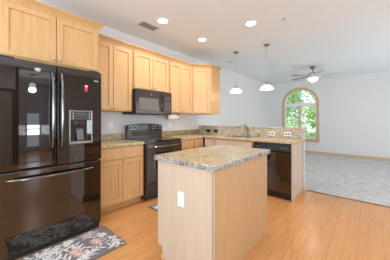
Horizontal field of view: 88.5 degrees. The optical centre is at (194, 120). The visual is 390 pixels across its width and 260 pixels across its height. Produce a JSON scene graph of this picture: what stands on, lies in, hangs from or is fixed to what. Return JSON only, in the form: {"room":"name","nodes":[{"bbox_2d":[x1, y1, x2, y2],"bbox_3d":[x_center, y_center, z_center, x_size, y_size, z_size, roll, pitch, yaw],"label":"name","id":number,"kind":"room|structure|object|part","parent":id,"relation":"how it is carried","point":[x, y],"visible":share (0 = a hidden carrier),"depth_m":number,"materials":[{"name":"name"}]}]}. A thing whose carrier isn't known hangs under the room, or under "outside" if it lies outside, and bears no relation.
{"room":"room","nodes":[
{"label":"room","id":0,"kind":"room"},
{"bbox_2d":[99,26,269,139],"bbox_3d":[-0.464,-0.138,4.447,0.150,2.743,11.200,0,0,41],"label":"wall","id":1,"kind":"structure","parent":0,"point":[251,107],"depth_m":5.74,"materials":[{"name":"white paint"}]},
{"bbox_2d":[0,0,104,71],"bbox_3d":[-1.709,-0.898,2.380,0.682,0.600,0.967,0,0,41],"label":"upper cabinet","id":2,"kind":"object","parent":1,"relation":"attached to","point":[30,30],"visible":0.99,"depth_m":2.10,"materials":[{"name":"brown wood"}]},
{"bbox_3d":[-1.644,-0.866,1.998,0.020,0.499,0.432,0,0,41],"label":"door","id":3,"kind":"part","parent":2,"relation":"part of","materials":[{"name":"brown wood"}]},
{"bbox_3d":[-1.471,-1.161,2.173,0.052,0.075,0.967,0,0,41],"label":"crown","id":4,"kind":"part","parent":2,"relation":"part of","materials":[{"name":"brown wood"}]},
{"bbox_3d":[-1.356,-0.866,2.329,0.020,0.499,0.432,0,0,41],"label":"door","id":5,"kind":"part","parent":2,"relation":"part of","materials":[{"name":"brown wood"}]},
{"bbox_2d":[99,34,133,111],"bbox_3d":[-1.323,-0.669,3.053,0.380,1.057,0.654,0,0,41],"label":"upper cabinet","id":6,"kind":"object","parent":1,"relation":"attached to","point":[115,55],"visible":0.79,"depth_m":2.98,"materials":[{"name":"brown wood"}]},
{"bbox_3d":[-1.312,-0.637,2.840,0.020,0.956,0.301,0,0,41],"label":"door","id":7,"kind":"part","parent":6,"relation":"part of","materials":[{"name":"brown wood"}]},
{"bbox_3d":[-1.199,-1.161,2.946,0.052,0.075,0.654,0,0,41],"label":"crown","id":8,"kind":"part","parent":6,"relation":"part of","materials":[{"name":"brown wood"}]},
{"bbox_3d":[-1.109,-0.637,3.073,0.020,0.956,0.301,0,0,41],"label":"door","id":9,"kind":"part","parent":6,"relation":"part of","materials":[{"name":"brown wood"}]},
{"bbox_2d":[132,45,169,92],"bbox_3d":[-0.853,-0.853,3.593,0.380,0.690,0.770,0,0,41],"label":"upper cabinet","id":10,"kind":"object","parent":1,"relation":"attached to","point":[150,69],"visible":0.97,"depth_m":3.45,"materials":[{"name":"brown wood"}]},
{"bbox_3d":[-0.862,-0.821,3.357,0.020,0.589,0.359,0,0,41],"label":"door","id":11,"kind":"part","parent":10,"relation":"part of","materials":[{"name":"brown wood"}]},
{"bbox_2d":[122,88,171,114],"bbox_3d":[-0.823,-0.302,3.560,0.462,0.403,0.757,0,0,41],"label":"microwave","id":12,"kind":"object","parent":10,"relation":"attached to","point":[144,102],"visible":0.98,"depth_m":3.38,"materials":[{"name":"black plastic"}]},
{"bbox_3d":[-0.758,-0.299,3.369,0.023,0.373,0.555,0,0,41],"label":"door","id":13,"kind":"part","parent":12,"relation":"part of","materials":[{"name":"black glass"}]},
{"bbox_3d":[-0.508,-0.299,3.656,0.023,0.373,0.199,0,0,41],"label":"control panel","id":14,"kind":"part","parent":12,"relation":"part of","materials":[{"name":"black plastic"}]},
{"bbox_3d":[-0.730,-1.161,3.485,0.052,0.075,0.770,0,0,41],"label":"crown","id":15,"kind":"part","parent":10,"relation":"part of","materials":[{"name":"brown wood"}]},
{"bbox_3d":[-0.621,-0.821,3.634,0.020,0.589,0.359,0,0,41],"label":"door","id":16,"kind":"part","parent":10,"relation":"part of","materials":[{"name":"brown wood"}]},
{"bbox_2d":[169,57,192,113],"bbox_3d":[-0.383,-0.669,4.133,0.380,1.057,0.657,0,0,41],"label":"upper cabinet","id":17,"kind":"object","parent":1,"relation":"attached to","point":[180,71],"visible":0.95,"depth_m":4.00,"materials":[{"name":"brown wood"}]},
{"bbox_3d":[-0.373,-0.637,3.919,0.020,0.956,0.302,0,0,41],"label":"door","id":18,"kind":"part","parent":17,"relation":"part of","materials":[{"name":"brown wood"}]},
{"bbox_3d":[-0.259,-1.161,4.025,0.052,0.075,0.657,0,0,41],"label":"crown","id":19,"kind":"part","parent":17,"relation":"part of","materials":[{"name":"brown wood"}]},
{"bbox_3d":[-0.169,-0.637,4.153,0.020,0.956,0.302,0,0,41],"label":"door","id":20,"kind":"part","parent":17,"relation":"part of","materials":[{"name":"brown wood"}]},
{"bbox_2d":[192,64,220,114],"bbox_3d":[0.143,-0.669,4.519,0.666,1.057,0.650,0,0,41],"label":"upper cabinet","id":21,"kind":"object","parent":1,"relation":"attached to","point":[205,77],"visible":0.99,"depth_m":4.31,"materials":[{"name":"brown wood"}]},
{"bbox_3d":[0.147,-0.637,4.304,0.357,0.956,0.020,0,0,-6],"label":"door","id":22,"kind":"part","parent":21,"relation":"part of","materials":[{"name":"brown wood"}]},
{"bbox_3d":[0.160,-1.161,4.289,0.439,0.075,0.052,0,0,-6],"label":"crown","id":23,"kind":"part","parent":21,"relation":"part of","materials":[{"name":"brown wood"}]},
{"bbox_3d":[0.473,-1.161,4.433,0.052,0.075,0.346,0,0,41],"label":"crown","id":24,"kind":"part","parent":21,"relation":"part of","materials":[{"name":"brown wood"}]},
{"bbox_2d":[16,191,389,259],"bbox_3d":[0.313,1.294,0.655,6.300,0.120,6.500,0,0,41],"label":"floor","id":25,"kind":"structure","parent":0,"point":[316,226],"depth_m":2.23,"materials":[{"name":"laminate"}]},
{"bbox_2d":[0,54,100,259],"bbox_3d":[-1.651,0.337,2.229,0.902,1.786,0.865,0,0,41],"label":"refrigerator","id":26,"kind":"object","parent":25,"relation":"on","point":[50,127],"visible":1,"depth_m":1.91,"materials":[{"name":"black metal"}]},
{"bbox_3d":[-1.533,-0.051,1.838,0.068,0.980,0.430,0,0,41],"label":"door","id":27,"kind":"part","parent":26,"relation":"part of","materials":[{"name":"black metal"}]},
{"bbox_2d":[0,159,100,259],"bbox_3d":[-1.363,0.811,1.978,0.140,0.721,0.865,0,0,41],"label":"freezer","id":28,"kind":"object","parent":26,"relation":"in","point":[40,205],"depth_m":1.92,"materials":[{"name":"black metal"}]},
{"bbox_3d":[-1.368,-0.099,1.929,0.082,0.793,0.024,0,0,41],"label":"door handle","id":29,"kind":"part","parent":26,"relation":"part of","materials":[{"name":"silver metal"}]},
{"bbox_3d":[-1.319,-0.099,1.986,0.082,0.793,0.024,0,0,41],"label":"door handle","id":30,"kind":"part","parent":26,"relation":"part of","materials":[{"name":"silver metal"}]},
{"bbox_3d":[-1.247,-0.051,2.167,0.068,0.980,0.428,0,0,41],"label":"door","id":31,"kind":"part","parent":26,"relation":"part of","materials":[{"name":"black metal"}]},
{"bbox_3d":[-1.216,0.071,2.144,0.008,0.354,0.228,0,0,41],"label":"dispenser frame","id":32,"kind":"part","parent":26,"relation":"part of","materials":[{"name":"grey metal"}]},
{"bbox_3d":[-1.217,-0.048,2.145,0.005,0.092,0.204,0,0,41],"label":"control panel","id":33,"kind":"part","parent":26,"relation":"part of","materials":[{"name":"silver metal"}]},
{"bbox_2d":[18,226,126,259],"bbox_3d":[-1.130,1.228,1.868,0.500,0.011,0.795,0,0,41],"label":"rug","id":34,"kind":"object","parent":25,"relation":"on","point":[94,244],"visible":1,"depth_m":1.93,"materials":[{"name":"fabric"}]},
{"bbox_2d":[100,144,142,213],"bbox_3d":[-1.218,0.797,2.959,0.655,0.872,0.695,0,0,41],"label":"base cabinet","id":35,"kind":"object","parent":25,"relation":"on","point":[121,167],"visible":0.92,"depth_m":2.75,"materials":[{"name":"brown wood"}]},
{"bbox_3d":[-1.110,0.829,2.645,0.020,0.581,0.324,0,0,41],"label":"door","id":36,"kind":"part","parent":35,"relation":"part of","materials":[{"name":"brown wood"}]},
{"bbox_3d":[-1.001,0.451,2.770,0.020,0.150,0.655,0,0,41],"label":"drawer","id":37,"kind":"part","parent":35,"relation":"part of","materials":[{"name":"brown wood"}]},
{"bbox_2d":[101,133,144,148],"bbox_3d":[-1.232,0.288,2.963,0.634,0.139,0.713,0,0,41],"label":"countertop","id":38,"kind":"structure","parent":35,"relation":"on","point":[107,140],"depth_m":3.04,"materials":[{"name":"stone"}]},
{"bbox_3d":[-0.893,0.829,2.895,0.020,0.581,0.324,0,0,41],"label":"door","id":39,"kind":"part","parent":35,"relation":"part of","materials":[{"name":"brown wood"}]},
{"bbox_2d":[125,123,181,200],"bbox_3d":[-0.704,0.644,3.486,0.710,1.177,0.758,0,0,41],"label":"range","id":40,"kind":"object","parent":25,"relation":"on","point":[156,144],"visible":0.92,"depth_m":3.21,"materials":[{"name":"black metal"}]},
{"bbox_3d":[-0.894,0.122,3.652,0.014,0.114,0.734,0,0,41],"label":"control panel","id":41,"kind":"part","parent":40,"relation":"part of","materials":[{"name":"black"}]},
{"bbox_3d":[-0.497,1.079,3.306,0.034,0.200,0.752,0,0,41],"label":"storage drawer","id":42,"kind":"part","parent":40,"relation":"part of","materials":[{"name":"black metal"}]},
{"bbox_2d":[127,137,181,142],"bbox_3d":[-0.688,0.326,3.473,0.560,0.019,0.758,0,0,41],"label":"cooktop","id":43,"kind":"object","parent":40,"relation":"in","point":[145,139],"depth_m":3.38,"materials":[{"name":"black"}]},
{"bbox_3d":[-0.494,0.665,3.304,0.040,0.607,0.752,0,0,41],"label":"oven door","id":44,"kind":"part","parent":40,"relation":"part of","materials":[{"name":"black metal"}]},
{"bbox_3d":[-0.462,0.412,3.276,0.068,0.023,0.705,0,0,41],"label":"oven handle","id":45,"kind":"part","parent":40,"relation":"part of","materials":[{"name":"silver metal"}]},
{"bbox_2d":[149,203,157,211],"bbox_3d":[-0.210,1.228,2.979,0.500,0.011,0.800,0,0,41],"label":"rug","id":46,"kind":"object","parent":25,"relation":"on","point":[155,206],"visible":0.05,"depth_m":2.81,"materials":[{"name":"grey fabric"}]},
{"bbox_2d":[180,139,192,150],"bbox_3d":[-0.362,0.797,3.943,0.655,0.872,0.365,0,0,41],"label":"base cabinet","id":47,"kind":"object","parent":25,"relation":"on","point":[186,144],"visible":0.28,"depth_m":3.74,"materials":[{"name":"brown wood"}]},
{"bbox_3d":[-0.145,0.451,3.755,0.020,0.150,0.325,0,0,41],"label":"drawer","id":48,"kind":"part","parent":47,"relation":"part of","materials":[{"name":"brown wood"}]},
{"bbox_2d":[161,129,304,143],"bbox_3d":[0.577,0.288,3.728,2.357,0.139,1.276,0,0,41],"label":"countertop","id":49,"kind":"structure","parent":47,"relation":"on","point":[184,134],"depth_m":3.80,"materials":[{"name":"stone"}]},
{"bbox_2d":[222,135,255,137],"bbox_3d":[0.870,0.402,3.923,0.606,0.177,0.376,0,0,41],"label":"sink","id":50,"kind":"object","parent":49,"relation":"in","point":[227,135],"visible":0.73,"depth_m":3.98,"materials":[{"name":"white metal"}]},
{"bbox_2d":[237,123,247,135],"bbox_3d":[0.966,0.181,4.068,0.242,0.278,0.055,0,0,7],"label":"faucet","id":51,"kind":"object","parent":49,"relation":"on","point":[245,123],"visible":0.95,"depth_m":4.05,"materials":[{"name":"silver metal"}]},
{"bbox_2d":[199,125,306,138],"bbox_3d":[1.032,0.222,4.248,2.362,0.192,0.175,0,0,41],"label":"bar ledge","id":52,"kind":"object","parent":49,"relation":"on","point":[296,132],"visible":0.98,"depth_m":4.00,"materials":[{"name":"beige stone"}]},
{"bbox_2d":[193,138,202,148],"bbox_3d":[-0.141,0.797,4.197,0.655,0.872,0.300,0,0,41],"label":"base cabinet","id":53,"kind":"object","parent":25,"relation":"on","point":[197,143],"visible":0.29,"depth_m":3.99,"materials":[{"name":"brown wood"}]},
{"bbox_3d":[0.075,0.451,4.008,0.020,0.150,0.260,0,0,41],"label":"drawer","id":54,"kind":"part","parent":53,"relation":"part of","materials":[{"name":"brown wood"}]},
{"bbox_2d":[205,138,214,146],"bbox_3d":[0.470,0.797,4.247,0.256,0.872,0.625,0,0,41],"label":"base cabinet","id":55,"kind":"object","parent":25,"relation":"on","point":[208,141],"visible":0.12,"depth_m":4.03,"materials":[{"name":"brown wood"}]},
{"bbox_2d":[158,155,266,259],"bbox_3d":[0.208,0.797,2.031,0.667,0.872,1.032,0,0,41],"label":"kitchen island","id":56,"kind":"object","parent":25,"relation":"on","point":[223,216],"visible":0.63,"depth_m":1.66,"materials":[{"name":"brown wood"}]},
{"bbox_2d":[178,191,183,207],"bbox_3d":[-0.117,0.646,1.639,0.072,0.118,0.008,0,0,41],"label":"power outlet","id":57,"kind":"object","parent":56,"relation":"attached to","point":[180,194],"visible":1,"depth_m":1.63,"materials":[{"name":"white plastic"}]},
{"bbox_3d":[-0.102,0.797,1.645,0.617,0.872,0.018,0,0,41],"label":"panel","id":58,"kind":"part","parent":56,"relation":"part of","materials":[{"name":"brown wood"}]},
{"bbox_2d":[154,145,269,171],"bbox_3d":[0.223,0.340,2.016,0.692,0.040,1.075,0,0,41],"label":"island countertop","id":59,"kind":"structure","parent":56,"relation":"on","point":[214,158],"depth_m":1.77,"materials":[{"name":"stone"}]},
{"bbox_3d":[0.124,0.797,1.445,0.024,0.871,0.026,0,0,41],"label":"corner trim","id":60,"kind":"part","parent":56,"relation":"part of","materials":[{"name":"brown wood"}]},
{"bbox_3d":[0.458,0.797,1.834,0.018,0.872,1.002,0,0,41],"label":"panel","id":61,"kind":"part","parent":56,"relation":"part of","materials":[{"name":"brown wood"}]},
{"bbox_2d":[215,139,253,147],"bbox_3d":[0.871,0.797,3.899,0.803,0.872,0.625,0,0,41],"label":"base cabinet","id":62,"kind":"object","parent":25,"relation":"on","point":[239,143],"visible":0.04,"depth_m":3.65,"materials":[{"name":"brown wood"}]},
{"bbox_2d":[253,142,290,200],"bbox_3d":[1.403,0.798,3.430,0.596,0.864,0.612,0,0,41],"label":"dishwasher","id":63,"kind":"object","parent":25,"relation":"on","point":[279,158],"visible":0.48,"depth_m":3.14,"materials":[{"name":"black plastic"}]},
{"bbox_3d":[1.228,0.425,3.228,0.596,0.118,0.074,0,0,41],"label":"control panel","id":64,"kind":"part","parent":63,"relation":"part of","materials":[{"name":"black plastic"}]},
{"bbox_3d":[1.263,1.183,3.269,0.596,0.094,0.030,0,0,41],"label":"kick plate","id":65,"kind":"part","parent":63,"relation":"part of","materials":[{"name":"black plastic"}]},
{"bbox_3d":[1.236,0.804,3.237,0.596,0.630,0.050,0,0,41],"label":"door","id":66,"kind":"part","parent":63,"relation":"part of","materials":[{"name":"black metal"}]},
{"bbox_2d":[291,142,302,202],"bbox_3d":[1.653,0.796,3.228,0.031,0.874,0.570,0,0,41],"label":"peninsula end panel","id":67,"kind":"object","parent":25,"relation":"on","point":[296,149],"visible":0.87,"depth_m":3.16,"materials":[{"name":"brown wood"}]},
{"bbox_3d":[1.659,1.208,3.218,0.008,0.049,0.563,0,0,41],"label":"moulding","id":68,"kind":"part","parent":67,"relation":"part of","materials":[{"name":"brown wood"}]},
{"bbox_2d":[36,0,389,84],"bbox_3d":[1.856,-1.584,2.428,6.300,0.150,11.200,0,0,41],"label":"ceiling","id":69,"kind":"structure","parent":0,"point":[345,37],"depth_m":3.36,"materials":[{"name":"white paint"}]},
{"bbox_2d":[137,21,158,30],"bbox_3d":[-0.742,-1.504,3.198,0.170,0.009,0.310,0,0,41],"label":"ceiling vent","id":70,"kind":"object","parent":69,"relation":"in","point":[144,24],"visible":1,"depth_m":3.20,"materials":[{"name":"grey metal"}]},
{"bbox_2d":[156,18,168,23],"bbox_3d":[-0.489,-1.504,3.038,0.196,0.009,0.196,0,0,41],"label":"recessed light","id":71,"kind":"object","parent":69,"relation":"in","point":[159,20],"visible":1,"depth_m":3.04,"materials":[{"name":"white glass"}]},
{"bbox_2d":[197,37,206,41],"bbox_3d":[0.135,-1.504,3.740,0.196,0.009,0.196,0,0,41],"label":"recessed light","id":72,"kind":"object","parent":69,"relation":"in","point":[202,39],"visible":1,"depth_m":3.71,"materials":[{"name":"white glass"}]},
{"bbox_2d":[230,51,241,92],"bbox_3d":[0.906,-1.062,4.421,0.276,0.892,0.276,0,0,41],"label":"pendant lamp","id":73,"kind":"object","parent":69,"relation":"hanging from","point":[235,90],"visible":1,"depth_m":4.37,"materials":[{"name":"white glass"}]},
{"bbox_3d":[0.906,-0.663,4.421,0.276,0.095,0.276,0,0,41],"label":"lamp shade","id":74,"kind":"part","parent":73,"relation":"part of","materials":[{"name":"white glass"}]},
{"bbox_2d":[244,20,256,26],"bbox_3d":[0.865,-1.504,3.118,0.196,0.009,0.196,0,0,41],"label":"recessed light","id":75,"kind":"object","parent":69,"relation":"in","point":[251,23],"visible":1,"depth_m":3.10,"materials":[{"name":"white glass"}]},
{"bbox_2d":[260,43,273,89],"bbox_3d":[1.425,-1.062,3.982,0.276,0.892,0.276,0,0,41],"label":"pendant lamp","id":76,"kind":"object","parent":69,"relation":"hanging from","point":[266,86],"visible":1,"depth_m":3.94,"materials":[{"name":"white glass"}]},
{"bbox_3d":[1.425,-0.663,3.982,0.276,0.095,0.276,0,0,41],"label":"lamp shade","id":77,"kind":"part","parent":76,"relation":"part of","materials":[{"name":"white glass"}]},
{"bbox_2d":[291,66,340,81],"bbox_3d":[3.334,-1.294,5.629,1.237,0.429,1.212,0,0,41],"label":"ceiling fan","id":78,"kind":"object","parent":69,"relation":"hanging from","point":[312,75],"visible":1,"depth_m":5.55,"materials":[{"name":"grey metal"}]},
{"bbox_3d":[2.890,-1.247,5.554,0.450,0.008,0.130,0,-11,-8],"label":"blade","id":79,"kind":"part","parent":78,"relation":"part of","materials":[{"name":"grey"}]},
{"bbox_3d":[3.301,-1.143,5.612,0.290,0.129,0.290,0,0,41],"label":"lamp shade","id":80,"kind":"part","parent":78,"relation":"part of","materials":[{"name":"white glass"}]},
{"bbox_2d":[203,129,304,189],"bbox_3d":[1.027,0.693,4.266,2.333,1.083,0.115,0,0,41],"label":"wall","id":81,"kind":"structure","parent":0,"point":[303,143],"depth_m":3.47,"materials":[{"name":"grey paint"}]},
{"bbox_2d":[270,71,389,157],"bbox_3d":[5.483,-0.138,6.596,6.000,2.743,0.150,0,0,41],"label":"wall","id":82,"kind":"structure","parent":0,"point":[354,110],"depth_m":6.72,"materials":[{"name":"white paint"}]},
{"bbox_2d":[282,87,319,142],"bbox_3d":[4.066,-0.229,7.763,1.350,2.085,0.150,0,0,41],"label":"window","id":83,"kind":"structure","parent":82,"relation":"in","point":[316,103],"depth_m":7.72,"materials":[{"name":"brown wood"}]},
{"bbox_2d":[305,151,389,160],"bbox_3d":[5.428,1.185,6.533,6.000,0.082,0.015,0,0,41],"label":"baseboard","id":84,"kind":"structure","parent":82,"relation":"attached to","point":[314,152],"depth_m":6.73,"materials":[{"name":"brown wood"}]},
{"bbox_2d":[305,153,389,205],"bbox_3d":[3.989,1.290,4.880,6.300,0.128,4.700,0,0,41],"label":"floor","id":85,"kind":"structure","parent":0,"point":[362,179],"depth_m":4.30,"materials":[{"name":"grey carpet"}]},
{"bbox_2d":[306,190,389,207],"bbox_3d":[3.334,1.228,2.329,3.640,0.012,0.032,0,0,41],"label":"trim","id":86,"kind":"structure","parent":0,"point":[306,190],"depth_m":3.13,"materials":[{"name":"brown wood"}]},
{"label":"outside","id":87,"kind":"structure","parent":0,"visible":0},
{"bbox_2d":[305,132,315,137],"bbox_3d":[11.034,1.634,16.022,30.000,0.200,21.340,0,0,41],"label":"lawn","id":88,"kind":"structure","parent":87,"point":[313,133],"depth_m":21.79,"materials":[{"name":"green plant"}]},
{"bbox_2d":[286,93,305,129],"bbox_3d":[5.164,-1.053,13.302,3.630,5.182,3.108,0,0,41],"label":"tree","id":89,"kind":"object","parent":88,"relation":"on","point":[288,110],"visible":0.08,"depth_m":12.65,"materials":[{"name":"green plant"}]},
{"bbox_2d":[286,117,306,127],"bbox_3d":[4.783,0.694,10.693,2.013,1.994,1.755,0,0,41],"label":"tree","id":90,"kind":"object","parent":88,"relation":"on","point":[293,122],"visible":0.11,"depth_m":10.50,"materials":[{"name":"green plant"}]},
{"bbox_2d":[286,90,311,125],"bbox_3d":[6.660,-1.812,17.581,5.850,7.750,5.591,0,0,41],"label":"tree","id":91,"kind":"object","parent":88,"relation":"on","point":[299,93],"visible":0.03,"depth_m":15.68,"materials":[{"name":"green plant"}]},
{"bbox_2d":[297,91,315,136],"bbox_3d":[7.264,-0.650,10.898,3.032,4.377,2.488,0,0,41],"label":"tree","id":92,"kind":"object","parent":88,"relation":"on","point":[311,114],"visible":0.06,"depth_m":10.95,"materials":[{"name":"green plant"}]},
{"bbox_3d":[-0.447,-0.083,4.031,0.099,0.115,0.325,0,0,41],"label":"paper towel holder","id":93,"kind":"object","parent":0,"visible":0},
{"bbox_2d":[166,114,178,119],"bbox_3d":[-0.453,-0.070,4.025,0.120,0.120,0.275,0,0,41],"label":"paper towel roll","id":94,"kind":"object","parent":93,"relation":"hanging from","point":[172,116],"visible":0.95,"depth_m":3.99,"materials":[{"name":"white"}]}
]}

